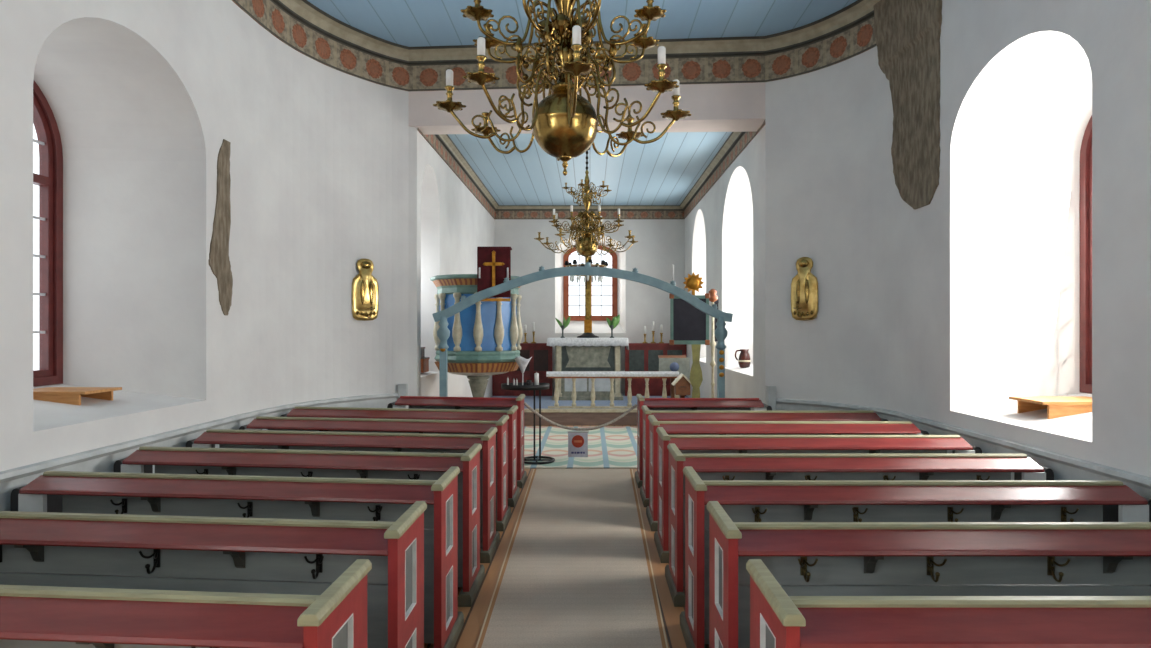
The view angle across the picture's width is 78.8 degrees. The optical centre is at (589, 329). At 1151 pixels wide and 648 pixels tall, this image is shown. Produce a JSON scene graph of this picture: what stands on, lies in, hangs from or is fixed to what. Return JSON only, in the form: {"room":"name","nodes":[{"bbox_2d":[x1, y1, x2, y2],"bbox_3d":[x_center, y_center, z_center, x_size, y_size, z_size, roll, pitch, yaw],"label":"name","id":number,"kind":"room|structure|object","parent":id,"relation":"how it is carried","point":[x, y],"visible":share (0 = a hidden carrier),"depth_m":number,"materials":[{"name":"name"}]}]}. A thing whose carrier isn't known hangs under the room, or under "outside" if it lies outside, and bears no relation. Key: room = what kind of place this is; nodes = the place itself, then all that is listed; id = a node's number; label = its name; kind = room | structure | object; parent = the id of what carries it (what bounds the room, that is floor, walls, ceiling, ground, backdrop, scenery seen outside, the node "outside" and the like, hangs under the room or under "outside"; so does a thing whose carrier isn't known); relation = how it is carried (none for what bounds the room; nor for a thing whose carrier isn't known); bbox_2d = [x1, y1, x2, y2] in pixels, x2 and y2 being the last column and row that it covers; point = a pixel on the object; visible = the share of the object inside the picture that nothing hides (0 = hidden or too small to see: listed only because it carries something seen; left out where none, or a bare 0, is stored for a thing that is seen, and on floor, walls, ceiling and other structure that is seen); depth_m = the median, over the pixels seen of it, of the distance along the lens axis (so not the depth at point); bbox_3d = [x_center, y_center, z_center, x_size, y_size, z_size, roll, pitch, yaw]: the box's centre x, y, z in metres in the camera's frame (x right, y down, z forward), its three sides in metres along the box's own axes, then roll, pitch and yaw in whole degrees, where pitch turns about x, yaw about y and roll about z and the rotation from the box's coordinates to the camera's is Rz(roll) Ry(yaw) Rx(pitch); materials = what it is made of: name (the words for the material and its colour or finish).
{"room":"church","nodes":[
{"label":"church","id":0,"kind":"room"},
{"bbox_2d":[0,0,416,471],"bbox_3d":[-3.973,-1.070,3.143,2.104,5.900,12.951,0,0,5],"label":"wall","id":1,"kind":"structure","parent":0,"point":[226,186],"depth_m":6.37,"materials":[{"name":"paint"}]},
{"bbox_2d":[33,81,62,386],"bbox_3d":[-4.785,-0.895,5.465,0.130,2.750,1.610,0,0,0],"label":"window","id":2,"kind":"structure","parent":1,"relation":"in","point":[49,179],"depth_m":6.15,"materials":[{"name":"red wood"}]},
{"bbox_2d":[33,387,121,404],"bbox_3d":[-4.195,0.529,5.605,0.610,0.107,0.430,0,0,0],"label":"stand","id":3,"kind":"object","parent":1,"relation":"on","point":[66,395],"visible":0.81,"depth_m":5.42,"materials":[{"name":"brown wood"}]},
{"bbox_2d":[0,393,397,510],"bbox_3d":[-3.385,1.360,3.030,0.852,1.040,12.840,0,0,4],"label":"trim","id":4,"kind":"structure","parent":1,"relation":"attached to","point":[102,459],"depth_m":5.42,"materials":[{"name":"grey paint"}]},
{"bbox_2d":[352,258,378,320],"bbox_3d":[-2.796,-0.517,8.861,0.350,0.795,0.276,0,0,-39],"label":"wall sconce","id":5,"kind":"object","parent":1,"relation":"attached to","point":[365,290],"visible":1,"depth_m":8.91,"materials":[{"name":"gold metal"}]},
{"bbox_2d":[398,384,407,407],"bbox_3d":[-2.500,1.300,9.360,0.100,1.160,0.100,0,0,0],"label":"trim","id":6,"kind":"structure","parent":1,"relation":"attached to","point":[402,388],"depth_m":9.31,"materials":[{"name":"grey paint"}]},
{"bbox_2d":[232,0,879,90],"bbox_3d":[-0.075,-3.485,3.025,6.850,0.530,12.850,0,0,0],"label":"trim","id":7,"kind":"structure","parent":1,"relation":"attached to","point":[846,33],"depth_m":9.03,"materials":[{"name":"paint"}]},
{"bbox_2d":[417,128,493,396],"bbox_3d":[-2.850,-0.720,13.350,1.000,5.200,7.700,0,0,0],"label":"wall","id":8,"kind":"structure","parent":0,"point":[452,223],"depth_m":10.96,"materials":[{"name":"white paint"}]},
{"bbox_2d":[421,357,429,372],"bbox_3d":[-2.545,0.515,10.360,0.260,0.215,0.360,0,0,0],"label":"wooden box","id":9,"kind":"object","parent":8,"relation":"on","point":[425,360],"visible":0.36,"depth_m":10.28,"materials":[{"name":"orange wood"}]},
{"bbox_2d":[421,347,424,357],"bbox_3d":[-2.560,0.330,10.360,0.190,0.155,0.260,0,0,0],"label":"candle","id":10,"kind":"object","parent":9,"relation":"on","point":[422,348],"visible":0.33,"depth_m":10.35,"materials":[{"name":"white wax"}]},
{"bbox_2d":[424,425,708,647],"bbox_3d":[0.000,1.980,7.450,10.000,0.200,22.300,0,0,0],"label":"floor","id":11,"kind":"structure","parent":0,"point":[474,616],"depth_m":5.07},
{"bbox_2d":[0,559,371,647],"bbox_3d":[-2.101,1.365,2.453,2.628,1.029,0.614,0,0,3],"label":"pew","id":12,"kind":"object","parent":11,"relation":"on","point":[30,616],"visible":1,"depth_m":2.25,"materials":[{"name":"red paint"}]},
{"bbox_2d":[0,501,426,647],"bbox_3d":[-2.101,1.365,3.343,2.628,1.029,0.614,0,0,3],"label":"pew","id":13,"kind":"object","parent":11,"relation":"on","point":[89,550],"visible":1,"depth_m":3.21,"materials":[{"name":"grey paint"}]},
{"bbox_2d":[10,466,463,647],"bbox_3d":[-2.101,1.365,4.233,2.628,1.029,0.614,0,0,3],"label":"pew","id":14,"kind":"object","parent":11,"relation":"on","point":[242,496],"visible":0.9,"depth_m":4.09,"materials":[{"name":"grey paint"}]},
{"bbox_2d":[113,444,484,606],"bbox_3d":[-2.101,1.365,5.123,2.628,1.029,0.614,0,0,3],"label":"pew","id":15,"kind":"object","parent":11,"relation":"on","point":[166,460],"visible":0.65,"depth_m":4.97,"materials":[{"name":"grey paint"}]},
{"bbox_2d":[185,427,499,562],"bbox_3d":[-2.101,1.365,6.013,2.628,1.029,0.614,0,0,3],"label":"pew","id":16,"kind":"object","parent":11,"relation":"on","point":[226,438],"visible":0.31,"depth_m":5.85,"materials":[{"name":"grey paint"}]},
{"bbox_2d":[239,415,510,530],"bbox_3d":[-2.101,1.365,6.903,2.628,1.029,0.614,0,0,3],"label":"pew","id":17,"kind":"object","parent":11,"relation":"on","point":[503,511],"visible":0.28,"depth_m":6.72,"materials":[{"name":"grey paint"}]},
{"bbox_2d":[280,405,519,506],"bbox_3d":[-2.101,1.365,7.793,2.628,1.029,0.614,0,0,3],"label":"pew","id":18,"kind":"object","parent":11,"relation":"on","point":[322,412],"visible":0.26,"depth_m":7.60,"materials":[{"name":"grey paint"}]},
{"bbox_2d":[387,394,526,487],"bbox_3d":[-1.631,1.344,8.657,1.687,1.072,0.614,0,0,3],"label":"pew","id":19,"kind":"object","parent":11,"relation":"on","point":[414,402],"visible":0.35,"depth_m":8.48,"materials":[{"name":"red paint"}]},
{"bbox_2d":[524,402,636,430],"bbox_3d":[-0.117,1.042,8.440,1.379,0.349,0.034,0,0,0],"label":"rope","id":20,"kind":"object","parent":19,"relation":"attached to","point":[525,403],"visible":1,"depth_m":8.43,"materials":[{"name":"beige fabric"}]},
{"bbox_2d":[567,431,588,456],"bbox_3d":[-0.145,1.374,8.419,0.260,0.310,0.014,0,0,0],"label":"notice","id":21,"kind":"object","parent":20,"relation":"hanging from","point":[577,440],"visible":1,"depth_m":8.42,"materials":[{"name":"paper"}]},
{"bbox_2d":[430,274,522,396],"bbox_3d":[-1.630,0.555,10.220,1.363,2.650,1.363,0,0,0],"label":"pulpit","id":22,"kind":"object","parent":11,"relation":"on","point":[484,340],"visible":0.75,"depth_m":9.73,"materials":[{"name":"blue paint"},{"name":"cream paint"},{"name":"grey green paint"}]},
{"bbox_2d":[448,372,506,375],"bbox_3d":[-1.630,0.635,10.220,0.988,0.090,0.988,0,0,0],"label":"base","id":23,"kind":"object","parent":22,"relation":"on","point":[457,373],"depth_m":9.85,"materials":[{"name":"white paint"}]},
{"bbox_2d":[477,247,511,300],"bbox_3d":[-1.303,-0.762,9.569,0.455,0.745,0.221,0,0,0],"label":"cloth","id":24,"kind":"object","parent":22,"relation":"hanging from","point":[493,263],"visible":0.9,"depth_m":9.49,"materials":[{"name":"red fabric"}]},
{"bbox_2d":[475,469,667,647],"bbox_3d":[-0.092,1.873,4.410,1.330,0.011,10.020,0,0,0],"label":"carpet runner","id":25,"kind":"object","parent":11,"relation":"on","point":[576,571],"visible":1,"depth_m":5.42,"materials":[{"name":"beige carpet"}]},
{"bbox_2d":[524,426,636,467],"bbox_3d":[-0.030,1.873,11.525,2.500,0.013,4.050,0,0,0],"label":"rug","id":26,"kind":"object","parent":11,"relation":"on","point":[608,446],"visible":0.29,"depth_m":11.12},
{"bbox_2d":[501,382,554,463],"bbox_3d":[-0.879,1.315,9.950,0.771,1.099,0.552,0,0,0],"label":"candle stand","id":27,"kind":"object","parent":26,"relation":"on","point":[542,386],"visible":0.84,"depth_m":9.94,"materials":[{"name":"black paint"}]},
{"bbox_2d":[515,356,531,384],"bbox_3d":[-0.940,0.595,9.900,0.247,0.440,0.251,0,0,0],"label":"lily","id":28,"kind":"object","parent":27,"relation":"on","point":[522,362],"visible":0.89,"depth_m":9.85,"materials":[{"name":"plastic"}]},
{"bbox_2d":[501,382,548,389],"bbox_3d":[-0.920,0.800,9.950,0.690,0.070,0.552,0,0,0],"label":"tray","id":29,"kind":"object","parent":27,"relation":"on","point":[542,386],"depth_m":9.73,"materials":[{"name":"black paint"}]},
{"bbox_2d":[534,372,538,384],"bbox_3d":[-0.755,0.703,9.890,0.064,0.224,0.062,0,0,0],"label":"candle","id":30,"kind":"object","parent":27,"relation":"on","point":[536,375],"visible":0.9,"depth_m":9.86,"materials":[{"name":"wax"}]},
{"bbox_2d":[432,262,732,397],"bbox_3d":[-0.099,0.475,9.420,4.035,2.809,0.240,0,0,0],"label":"arch","id":31,"kind":"object","parent":11,"relation":"on","point":[443,333],"visible":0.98,"depth_m":9.39,"materials":[{"name":"blue wood"}]},
{"bbox_2d":[672,265,673,279],"bbox_3d":[1.115,-0.780,9.420,0.032,0.200,0.030,0,0,0],"label":"candle","id":32,"kind":"object","parent":31,"relation":"on","point":[672,265],"visible":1,"depth_m":9.41,"materials":[{"name":"wax"}]},
{"bbox_2d":[671,373,690,397],"bbox_3d":[1.660,1.333,12.600,0.360,1.095,0.300,0,0,0],"label":"box","id":33,"kind":"object","parent":11,"relation":"on","point":[681,384],"visible":0.69,"depth_m":12.48,"materials":[{"name":"brown wood"}]},
{"bbox_2d":[669,272,709,397],"bbox_3d":[1.528,0.497,10.700,0.625,2.765,0.400,0,0,4],"label":"hymn board","id":34,"kind":"object","parent":11,"relation":"on","point":[688,324],"visible":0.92,"depth_m":10.68,"materials":[{"name":"black wood"}]},
{"bbox_2d":[635,394,771,487],"bbox_3d":[1.382,1.344,8.615,1.620,1.072,0.610,0,0,0],"label":"pew","id":35,"kind":"object","parent":11,"relation":"on","point":[651,403],"visible":0.3,"depth_m":8.43,"materials":[{"name":"red paint"}]},
{"bbox_2d":[709,289,718,397],"bbox_3d":[1.930,0.615,11.000,0.280,2.530,0.280,0,0,0],"label":"staff","id":36,"kind":"object","parent":11,"relation":"on","point":[713,298],"visible":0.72,"depth_m":10.98,"materials":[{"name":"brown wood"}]},
{"bbox_2d":[640,405,887,506],"bbox_3d":[1.897,1.369,7.725,2.650,1.022,0.610,0,0,0],"label":"pew","id":37,"kind":"object","parent":11,"relation":"on","point":[660,415],"visible":0.15,"depth_m":7.55,"materials":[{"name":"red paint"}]},
{"bbox_2d":[646,415,928,530],"bbox_3d":[1.897,1.369,6.835,2.650,1.022,0.610,0,0,0],"label":"pew","id":38,"kind":"object","parent":11,"relation":"on","point":[671,427],"visible":0.2,"depth_m":6.65,"materials":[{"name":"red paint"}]},
{"bbox_2d":[654,427,981,562],"bbox_3d":[1.897,1.369,5.945,2.650,1.022,0.610,0,0,0],"label":"pew","id":39,"kind":"object","parent":11,"relation":"on","point":[687,444],"visible":0.28,"depth_m":5.77,"materials":[{"name":"grey paint"}]},
{"bbox_2d":[665,444,1053,606],"bbox_3d":[1.897,1.369,5.055,2.650,1.022,0.610,0,0,0],"label":"pew","id":40,"kind":"object","parent":11,"relation":"on","point":[707,466],"visible":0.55,"depth_m":4.90,"materials":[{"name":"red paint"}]},
{"bbox_2d":[680,466,1150,647],"bbox_3d":[1.897,1.369,4.165,2.650,1.022,0.610,0,0,0],"label":"pew","id":41,"kind":"object","parent":11,"relation":"on","point":[742,500],"visible":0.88,"depth_m":4.05,"materials":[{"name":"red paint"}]},
{"bbox_2d":[706,501,1150,647],"bbox_3d":[1.897,1.369,3.275,2.650,1.022,0.610,0,0,0],"label":"pew","id":42,"kind":"object","parent":11,"relation":"on","point":[805,558],"visible":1,"depth_m":3.19,"materials":[{"name":"red paint"}]},
{"bbox_2d":[746,559,1150,647],"bbox_3d":[1.897,1.369,2.385,2.650,1.022,0.610,0,0,0],"label":"pew","id":43,"kind":"object","parent":11,"relation":"on","point":[778,619],"visible":1,"depth_m":2.22,"materials":[{"name":"red paint"}]},
{"bbox_2d":[307,0,856,46],"bbox_3d":[0.000,-3.940,2.950,8.000,0.400,13.300,0,0,0],"label":"ceiling","id":44,"kind":"structure","parent":0,"point":[410,23],"depth_m":8.35,"materials":[{"name":"blue wood"}]},
{"bbox_2d":[433,0,690,175],"bbox_3d":[-0.132,-2.277,3.700,1.268,2.925,1.268,0,0,16],"label":"chandelier","id":45,"kind":"object","parent":44,"relation":"hanging from","point":[564,125],"visible":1,"depth_m":3.59,"materials":[{"name":"gold metal"}]},
{"bbox_2d":[446,69,452,85],"bbox_3d":[-0.728,-1.298,3.627,0.038,0.095,0.038,0,0,-7],"label":"candle","id":46,"kind":"object","parent":45,"relation":"on","point":[449,73],"depth_m":3.61,"materials":[{"name":"wax"}]},
{"bbox_2d":[477,37,484,54],"bbox_3d":[-0.501,-1.298,3.227,0.038,0.095,0.038,0,0,38],"label":"candle","id":47,"kind":"object","parent":45,"relation":"on","point":[480,41],"depth_m":3.21,"materials":[{"name":"wax"}]},
{"bbox_2d":[572,25,580,44],"bbox_3d":[-0.059,-1.298,3.104,0.038,0.095,0.038,0,0,-7],"label":"candle","id":48,"kind":"object","parent":45,"relation":"on","point":[576,30],"depth_m":3.09,"materials":[{"name":"wax"}]},
{"bbox_2d":[658,46,665,63],"bbox_3d":[0.341,-1.298,3.331,0.038,0.095,0.038,0,0,38],"label":"candle","id":49,"kind":"object","parent":45,"relation":"on","point":[661,50],"depth_m":3.32,"materials":[{"name":"wax"}]},
{"bbox_2d":[673,80,678,94],"bbox_3d":[0.464,-1.298,3.773,0.038,0.095,0.038,0,0,-7],"label":"candle","id":50,"kind":"object","parent":45,"relation":"on","point":[676,90],"depth_m":3.76,"materials":[{"name":"wax"}]},
{"bbox_2d":[409,82,764,134],"bbox_3d":[-0.055,-3.385,9.575,4.758,1.270,0.603,0,0,4],"label":"wall","id":51,"kind":"structure","parent":0,"point":[721,107],"depth_m":9.28,"materials":[{"name":"white paint"}]},
{"bbox_2d":[494,219,683,393],"bbox_3d":[-0.015,-0.720,17.600,4.670,5.200,0.800,0,0,0],"label":"wall","id":52,"kind":"structure","parent":0,"point":[659,246],"depth_m":17.20,"materials":[{"name":"white paint"}]},
{"bbox_2d":[492,343,552,395],"bbox_3d":[-1.620,0.950,16.965,1.440,1.260,0.450,0,0,0],"label":"trim","id":53,"kind":"structure","parent":52,"relation":"attached to","point":[541,361],"depth_m":16.77,"materials":[{"name":"brown wood"}]},
{"bbox_2d":[523,325,527,342],"bbox_3d":[-1.560,0.095,16.920,0.140,0.450,0.140,0,0,0],"label":"candlestick","id":54,"kind":"object","parent":53,"relation":"on","point":[525,326],"visible":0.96,"depth_m":16.90,"materials":[{"name":"gold metal"}]},
{"bbox_2d":[531,322,535,342],"bbox_3d":[-1.360,0.065,16.920,0.140,0.510,0.140,0,0,0],"label":"candlestick","id":55,"kind":"object","parent":53,"relation":"on","point":[533,331],"visible":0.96,"depth_m":16.90,"materials":[{"name":"gold metal"}]},
{"bbox_2d":[564,245,616,320],"bbox_3d":[0.010,-1.220,18.035,1.380,1.960,0.130,0,0,0],"label":"window","id":56,"kind":"structure","parent":52,"relation":"in","point":[566,256],"depth_m":18.00,"materials":[{"name":"red painted wood"},{"name":"glass"}]},
{"bbox_2d":[418,120,764,218],"bbox_3d":[-0.015,-2.882,13.180,4.670,0.325,8.040,0,0,0],"label":"trim","id":57,"kind":"structure","parent":52,"relation":"attached to","point":[736,142],"depth_m":15.12,"materials":[{"name":"paint"}]},
{"bbox_2d":[625,343,686,395],"bbox_3d":[1.575,0.950,16.965,1.470,1.260,0.450,0,0,0],"label":"trim","id":58,"kind":"structure","parent":52,"relation":"attached to","point":[639,356],"depth_m":16.77,"materials":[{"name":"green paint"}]},
{"bbox_2d":[642,326,647,342],"bbox_3d":[1.330,0.115,16.920,0.140,0.410,0.140,0,0,0],"label":"candlestick","id":59,"kind":"object","parent":58,"relation":"on","point":[644,326],"visible":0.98,"depth_m":16.90,"materials":[{"name":"gold metal"}]},
{"bbox_2d":[651,321,655,342],"bbox_3d":[1.530,0.055,16.920,0.140,0.530,0.140,0,0,0],"label":"candlestick","id":60,"kind":"object","parent":58,"relation":"on","point":[653,331],"visible":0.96,"depth_m":16.90,"materials":[{"name":"gold metal"}]},
{"bbox_2d":[659,325,663,342],"bbox_3d":[1.730,0.095,16.920,0.140,0.450,0.140,0,0,0],"label":"candlestick","id":61,"kind":"object","parent":58,"relation":"on","point":[661,326],"visible":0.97,"depth_m":16.90,"materials":[{"name":"gold metal"}]},
{"bbox_2d":[448,132,731,204],"bbox_3d":[0.000,-3.190,13.510,5.400,0.300,7.780,0,0,0],"label":"ceiling","id":62,"kind":"structure","parent":0,"point":[663,171],"depth_m":13.18,"materials":[{"name":"blue wood"}]},
{"bbox_2d":[564,260,584,266],"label":"crystal chandelier","id":63,"kind":"object","parent":62,"relation":"hanging from","point":[574,262],"depth_m":15.13,"materials":[{"name":"metal"}]},
{"bbox_2d":[534,147,637,262],"bbox_3d":[-0.050,-2.075,11.600,1.647,1.931,1.647,0,0,9],"label":"chandelier","id":64,"kind":"object","parent":62,"relation":"hanging from","point":[586,245],"visible":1,"depth_m":11.49,"materials":[{"name":"gold metal"}]},
{"bbox_2d":[570,275,602,288],"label":"crystal chandelier","id":65,"kind":"object","parent":62,"relation":"hanging from","point":[586,278],"depth_m":15.29,"materials":[{"name":"glass"}]},
{"bbox_2d":[586,259,607,267],"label":"crystal chandelier","id":66,"kind":"object","parent":62,"relation":"hanging from","point":[603,263],"depth_m":15.02,"materials":[{"name":"metal"}]},
{"bbox_2d":[491,394,688,424],"bbox_3d":[-0.015,1.722,15.480,4.670,0.315,3.440,0,0,0],"label":"platform","id":67,"kind":"object","parent":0,"point":[562,416],"visible":0.29,"depth_m":13.80,"materials":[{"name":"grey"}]},
{"bbox_2d":[552,346,622,399],"bbox_3d":[-0.050,0.885,16.140,1.720,1.390,0.940,0,0,0],"label":"altar","id":68,"kind":"object","parent":67,"relation":"on","point":[567,358],"visible":0.8,"depth_m":15.73,"materials":[{"name":"grey stone"}]},
{"bbox_2d":[547,338,628,349],"bbox_3d":[-0.050,0.315,16.095,1.840,0.268,0.910,0,0,0],"label":"altar cloth","id":69,"kind":"object","parent":68,"relation":"on","point":[550,341],"visible":0.9,"depth_m":15.65,"materials":[{"name":"white fabric"}]},
{"bbox_2d":[555,316,569,337],"bbox_3d":[-0.618,-0.072,15.930,0.350,0.500,0.108,0,0,0],"label":"flower vase","id":70,"kind":"object","parent":69,"relation":"on","point":[565,323],"visible":1,"depth_m":15.92,"materials":[{"name":"green paint"}]},
{"bbox_2d":[572,257,603,337],"bbox_3d":[-0.045,-0.797,16.270,0.760,1.950,0.312,0,0,0],"label":"cross","id":71,"kind":"object","parent":69,"relation":"on","point":[587,333],"visible":0.73,"depth_m":16.22,"materials":[{"name":"gold metal"}]},
{"bbox_2d":[584,320,591,332],"bbox_3d":[-0.045,-0.092,16.270,0.180,0.300,0.110,0,0,0],"label":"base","id":72,"kind":"object","parent":71,"relation":"attached to","point":[587,323],"depth_m":16.21,"materials":[{"name":"gold metal"}]},
{"bbox_2d":[606,314,619,337],"bbox_3d":[0.526,-0.092,15.925,0.311,0.540,0.120,0,0,0],"label":"flower vase","id":73,"kind":"object","parent":69,"relation":"on","point":[612,324],"visible":1,"depth_m":15.92,"materials":[{"name":"green paint"}]},
{"bbox_2d":[546,371,678,407],"bbox_3d":[0.463,1.200,14.050,2.666,0.730,0.200,0,0,0],"label":"altar rail","id":74,"kind":"object","parent":67,"relation":"on","point":[556,375],"visible":0.8,"depth_m":14.00,"materials":[{"name":"white wood"}]},
{"bbox_2d":[658,355,689,397],"bbox_3d":[1.780,1.065,14.984,0.660,1.030,0.472,0,0,0],"label":"lectern","id":75,"kind":"object","parent":67,"relation":"on","point":[680,363],"visible":0.64,"depth_m":14.77,"materials":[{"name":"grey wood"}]},
{"bbox_2d":[684,125,764,409],"bbox_3d":[2.810,-0.720,13.180,0.980,5.200,8.040,0,0,0],"label":"wall","id":76,"kind":"structure","parent":0,"point":[724,233],"depth_m":12.24,"materials":[{"name":"white paint"}]},
{"bbox_2d":[735,349,750,367],"bbox_3d":[2.545,0.475,11.610,0.240,0.310,0.204,0,0,34],"label":"jug","id":77,"kind":"object","parent":76,"relation":"on","point":[744,361],"visible":1,"depth_m":11.53,"materials":[{"name":"brown ceramic"}]},
{"bbox_2d":[765,0,1150,476],"bbox_3d":[3.772,-1.070,2.960,1.925,5.900,12.602,0,0,-5],"label":"wall","id":78,"kind":"structure","parent":0,"point":[928,176],"depth_m":6.45,"materials":[{"name":"paint"}]},
{"bbox_2d":[766,386,775,409],"bbox_3d":[2.330,1.300,9.010,0.100,1.160,0.100,0,0,0],"label":"trim","id":79,"kind":"structure","parent":78,"relation":"attached to","point":[770,390],"depth_m":8.96,"materials":[{"name":"grey paint"}]},
{"bbox_2d":[791,257,817,319],"bbox_3d":[2.600,-0.517,8.662,0.350,0.795,0.276,0,0,40],"label":"wall sconce","id":80,"kind":"object","parent":78,"relation":"attached to","point":[804,286],"visible":1,"depth_m":8.71,"materials":[{"name":"gold metal"}]},
{"bbox_2d":[776,398,1150,498],"bbox_3d":[3.250,1.380,2.864,0.899,1.000,12.505,0,0,-5],"label":"trim","id":81,"kind":"structure","parent":78,"relation":"attached to","point":[1064,467],"depth_m":5.54,"materials":[{"name":"grey paint"}]},
{"bbox_2d":[1009,396,1091,418],"bbox_3d":[3.890,0.634,5.725,0.660,0.138,0.450,0,0,0],"label":"stand","id":82,"kind":"object","parent":78,"relation":"on","point":[1056,406],"visible":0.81,"depth_m":5.54,"materials":[{"name":"brown wood"}]},
{"bbox_2d":[1080,116,1091,393],"bbox_3d":[4.485,-0.790,5.560,0.130,2.700,1.520,0,0,0],"label":"window","id":83,"kind":"structure","parent":78,"relation":"in","point":[1086,146],"depth_m":6.25,"materials":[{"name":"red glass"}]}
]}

